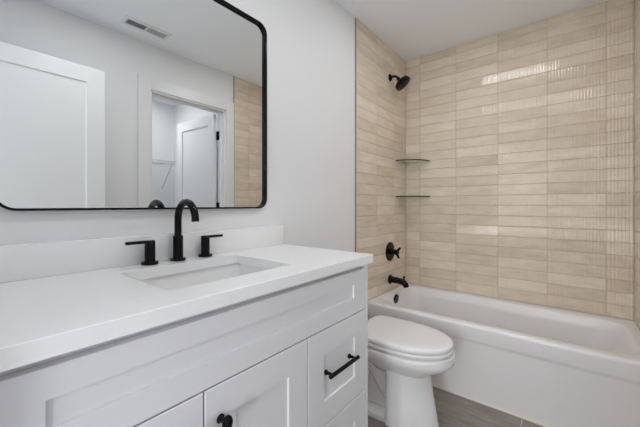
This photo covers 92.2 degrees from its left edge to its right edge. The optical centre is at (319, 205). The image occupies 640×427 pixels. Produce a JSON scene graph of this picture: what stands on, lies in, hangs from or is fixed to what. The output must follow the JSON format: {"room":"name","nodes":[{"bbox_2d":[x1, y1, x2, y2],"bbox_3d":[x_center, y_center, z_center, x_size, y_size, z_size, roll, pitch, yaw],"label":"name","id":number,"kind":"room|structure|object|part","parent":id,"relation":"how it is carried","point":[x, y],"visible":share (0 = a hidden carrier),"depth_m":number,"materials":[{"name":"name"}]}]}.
{"room":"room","nodes":[
{"label":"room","id":0,"kind":"room"},
{"bbox_2d":[0,0,354,251],"bbox_3d":[-0.440,-0.074,1.429,0.111,2.517,2.066,0,0,39],"label":"wall","id":1,"kind":"structure","parent":0,"point":[311,43],"depth_m":1.73,"materials":[{"name":"white paint"}]},
{"bbox_2d":[0,0,266,210],"bbox_3d":[-0.564,-0.438,1.171,0.018,0.908,0.942,0,0,39],"label":"wall mirror","id":2,"kind":"object","parent":1,"relation":"attached to","point":[105,104],"visible":1,"depth_m":1.06,"materials":[{"name":"black mirror"}]},
{"bbox_2d":[0,225,282,282],"bbox_3d":[-0.577,0.155,1.144,0.030,0.097,1.201,0,0,39],"label":"backsplash","id":3,"kind":"structure","parent":1,"relation":"attached to","point":[24,261],"depth_m":0.99,"materials":[{"name":"white stone"}]},
{"bbox_2d":[355,18,355,251],"bbox_3d":[0.254,-0.074,2.195,0.011,2.517,0.004,0,0,39],"label":"trim","id":4,"kind":"structure","parent":1,"relation":"attached to","point":[355,18],"depth_m":2.19,"materials":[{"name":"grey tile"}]},
{"bbox_2d":[356,18,405,300],"bbox_3d":[0.526,-0.074,2.533,0.007,2.517,0.862,0,0,39],"label":"wall tile","id":5,"kind":"structure","parent":1,"relation":"attached to","point":[380,108],"depth_m":2.45,"materials":[{"name":"beige tile"}]},
{"bbox_2d":[386,242,400,260],"bbox_3d":[0.629,0.393,2.578,0.097,0.160,0.160,0,0,39],"label":"shower valve","id":6,"kind":"object","parent":5,"relation":"attached to","point":[391,251],"visible":1,"depth_m":2.57,"materials":[{"name":"black metal"}]},
{"bbox_3d":[0.596,0.393,2.605,0.011,0.160,0.160,0,0,39],"label":"trim plate","id":7,"kind":"part","parent":6,"relation":"part of","materials":[{"name":"black metal"}]},
{"bbox_2d":[388,275,408,287],"bbox_3d":[0.656,0.630,2.557,0.165,0.093,0.076,0,0,39],"label":"tub spout","id":8,"kind":"object","parent":5,"relation":"attached to","point":[391,279],"visible":1,"depth_m":2.54,"materials":[{"name":"black metal"}]},
{"bbox_2d":[388,74,409,90],"bbox_3d":[0.668,-1.030,2.568,0.170,0.155,0.136,0,0,39],"label":"shower","id":9,"kind":"object","parent":5,"relation":"attached to","point":[403,81],"visible":1,"depth_m":2.53,"materials":[{"name":"black metal"}]},
{"bbox_2d":[368,386,542,426],"bbox_3d":[0.514,1.234,0.135,3.220,0.100,4.855,0,0,39],"label":"floor","id":10,"kind":"structure","parent":0,"point":[453,410],"depth_m":1.73,"materials":[{"name":"grey tile"}]},
{"bbox_2d":[0,264,367,426],"bbox_3d":[-0.366,0.712,0.973,0.574,0.945,1.178,0,0,39],"label":"vanity cabinet","id":11,"kind":"object","parent":10,"relation":"on","point":[297,355],"visible":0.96,"depth_m":0.75,"materials":[{"name":"white paint"}]},
{"bbox_3d":[-0.384,0.747,0.567,0.020,0.644,0.355,0,0,39],"label":"door","id":12,"kind":"part","parent":11,"relation":"part of","materials":[{"name":"white paint"}]},
{"bbox_2d":[0,225,372,371],"bbox_3d":[-0.373,0.172,0.982,0.554,0.131,1.204,0,0,39],"label":"countertop","id":13,"kind":"structure","parent":11,"relation":"on","point":[57,298],"depth_m":0.81,"materials":[{"name":"white stone"}]},
{"bbox_2d":[125,199,222,265],"bbox_3d":[-0.478,0.090,1.109,0.161,0.226,0.359,0,0,39],"label":"faucet","id":14,"kind":"object","parent":13,"relation":"on","point":[149,245],"visible":1,"depth_m":1.12,"materials":[{"name":"black metal"}]},
{"bbox_3d":[-0.606,0.126,1.037,0.016,0.010,0.088,0,0,39],"label":"lever","id":15,"kind":"part","parent":14,"relation":"part of","materials":[{"name":"black metal"}]},
{"bbox_3d":[-0.586,0.163,1.062,0.053,0.081,0.053,0,0,39],"label":"handle","id":16,"kind":"part","parent":14,"relation":"part of","materials":[{"name":"black metal"}]},
{"bbox_3d":[-0.524,0.157,1.138,0.053,0.092,0.053,0,0,39],"label":"spout","id":17,"kind":"part","parent":14,"relation":"part of","materials":[{"name":"black metal"}]},
{"bbox_3d":[-0.477,0.048,1.100,0.147,0.141,0.025,0,0,39],"label":"spout","id":18,"kind":"part","parent":14,"relation":"part of","materials":[{"name":"black metal"}]},
{"bbox_3d":[-0.455,0.163,1.224,0.053,0.081,0.053,0,0,39],"label":"handle","id":19,"kind":"part","parent":14,"relation":"part of","materials":[{"name":"black metal"}]},
{"bbox_3d":[-0.435,0.126,1.249,0.016,0.010,0.088,0,0,39],"label":"lever","id":20,"kind":"part","parent":14,"relation":"part of","materials":[{"name":"black metal"}]},
{"bbox_2d":[139,263,268,290],"bbox_3d":[-0.352,0.308,0.999,0.383,0.138,0.487,0,0,39],"label":"sink","id":21,"kind":"object","parent":13,"relation":"in","point":[201,276],"visible":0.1,"depth_m":1.15,"materials":[{"name":"white ceramic"}]},
{"bbox_3d":[-0.228,0.507,0.726,0.024,0.021,0.021,0,0,39],"label":"door knob","id":22,"kind":"part","parent":11,"relation":"part of","materials":[{"name":"black metal"}]},
{"bbox_3d":[-0.159,0.747,0.847,0.020,0.644,0.355,0,0,39],"label":"door","id":23,"kind":"part","parent":11,"relation":"part of","materials":[{"name":"white paint"}]},
{"bbox_3d":[0.030,0.574,1.051,0.030,0.017,0.017,0,0,39],"label":"pull post","id":24,"kind":"part","parent":11,"relation":"part of","materials":[{"name":"black metal"}]},
{"bbox_3d":[0.067,0.588,1.127,0.020,0.325,0.356,0,0,39],"label":"drawer","id":25,"kind":"part","parent":11,"relation":"part of","materials":[{"name":"white paint"}]},
{"bbox_3d":[0.067,0.912,1.127,0.020,0.314,0.356,0,0,39],"label":"drawer","id":26,"kind":"part","parent":11,"relation":"part of","materials":[{"name":"white paint"}]},
{"bbox_3d":[0.090,0.574,1.096,0.014,0.014,0.177,0,0,39],"label":"bar pull","id":27,"kind":"part","parent":11,"relation":"part of","materials":[{"name":"black metal"}]},
{"bbox_3d":[-0.017,0.712,1.436,0.538,0.945,0.018,0,0,39],"label":"panel","id":28,"kind":"part","parent":11,"relation":"part of","materials":[{"name":"white paint"}]},
{"bbox_2d":[368,315,454,426],"bbox_3d":[0.417,0.950,1.794,0.690,0.468,0.389,0,0,39],"label":"toilet","id":29,"kind":"object","parent":10,"relation":"on","point":[404,355],"visible":0.78,"depth_m":1.62,"materials":[{"name":"white ceramic"}]},
{"bbox_3d":[0.476,0.765,1.747,0.521,0.030,0.380,0,0,39],"label":"seat","id":30,"kind":"part","parent":29,"relation":"part of","materials":[{"name":"white plastic"}]},
{"bbox_3d":[0.476,0.733,1.747,0.521,0.034,0.380,0,0,39],"label":"lid","id":31,"kind":"part","parent":29,"relation":"part of","materials":[{"name":"white plastic"}]},
{"bbox_3d":[0.479,0.852,1.744,0.530,0.141,0.389,0,0,39],"label":"bowl","id":32,"kind":"part","parent":29,"relation":"part of","materials":[{"name":"white ceramic"}]},
{"bbox_2d":[432,385,547,426],"bbox_3d":[0.944,1.181,1.850,1.494,0.007,0.008,0,0,39],"label":"trim","id":33,"kind":"structure","parent":10,"relation":"on","point":[432,385],"depth_m":1.80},
{"bbox_2d":[368,283,639,426],"bbox_3d":[1.159,0.954,2.119,1.495,0.460,0.712,0,0,39],"label":"bathtub","id":34,"kind":"object","parent":10,"relation":"on","point":[544,365],"visible":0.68,"depth_m":1.79,"materials":[{"name":"white ceramic"}]},
{"bbox_3d":[0.630,0.780,2.553,0.020,0.084,0.084,0,0,39],"label":"overflow plate","id":35,"kind":"part","parent":34,"relation":"part of","materials":[{"name":"black metal"}]},
{"bbox_2d":[335,0,606,61],"bbox_3d":[0.514,-1.383,0.135,3.220,0.100,4.855,0,0,39],"label":"ceiling","id":36,"kind":"structure","parent":0,"point":[413,29],"depth_m":2.20,"materials":[{"name":"white paint"}]},
{"bbox_2d":[405,0,635,320],"bbox_3d":[1.378,-0.074,2.478,1.632,2.517,0.120,0,0,39],"label":"wall","id":37,"kind":"structure","parent":0,"point":[526,133],"depth_m":2.26,"materials":[{"name":"beige tile"}]},
{"bbox_2d":[396,159,429,163],"bbox_3d":[0.816,-0.389,2.709,0.222,0.010,0.222,0,0,39],"label":"glass corner shelf","id":38,"kind":"object","parent":37,"relation":"attached to","point":[406,161],"visible":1,"depth_m":2.71,"materials":[{"name":"clear glass"}]},
{"bbox_2d":[396,196,429,197],"bbox_3d":[0.816,-0.074,2.709,0.222,0.010,0.222,0,0,39],"label":"glass corner shelf","id":39,"kind":"object","parent":37,"relation":"attached to","point":[396,196],"visible":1,"depth_m":2.66,"materials":[{"name":"green"}]},
{"bbox_2d":[634,0,639,329],"bbox_3d":[1.717,-0.074,1.612,0.007,2.517,0.805,0,0,39],"label":"wall tile","id":40,"kind":"structure","parent":37,"relation":"attached to","point":[636,2],"depth_m":1.84,"materials":[{"name":"beige tile"}]}
]}

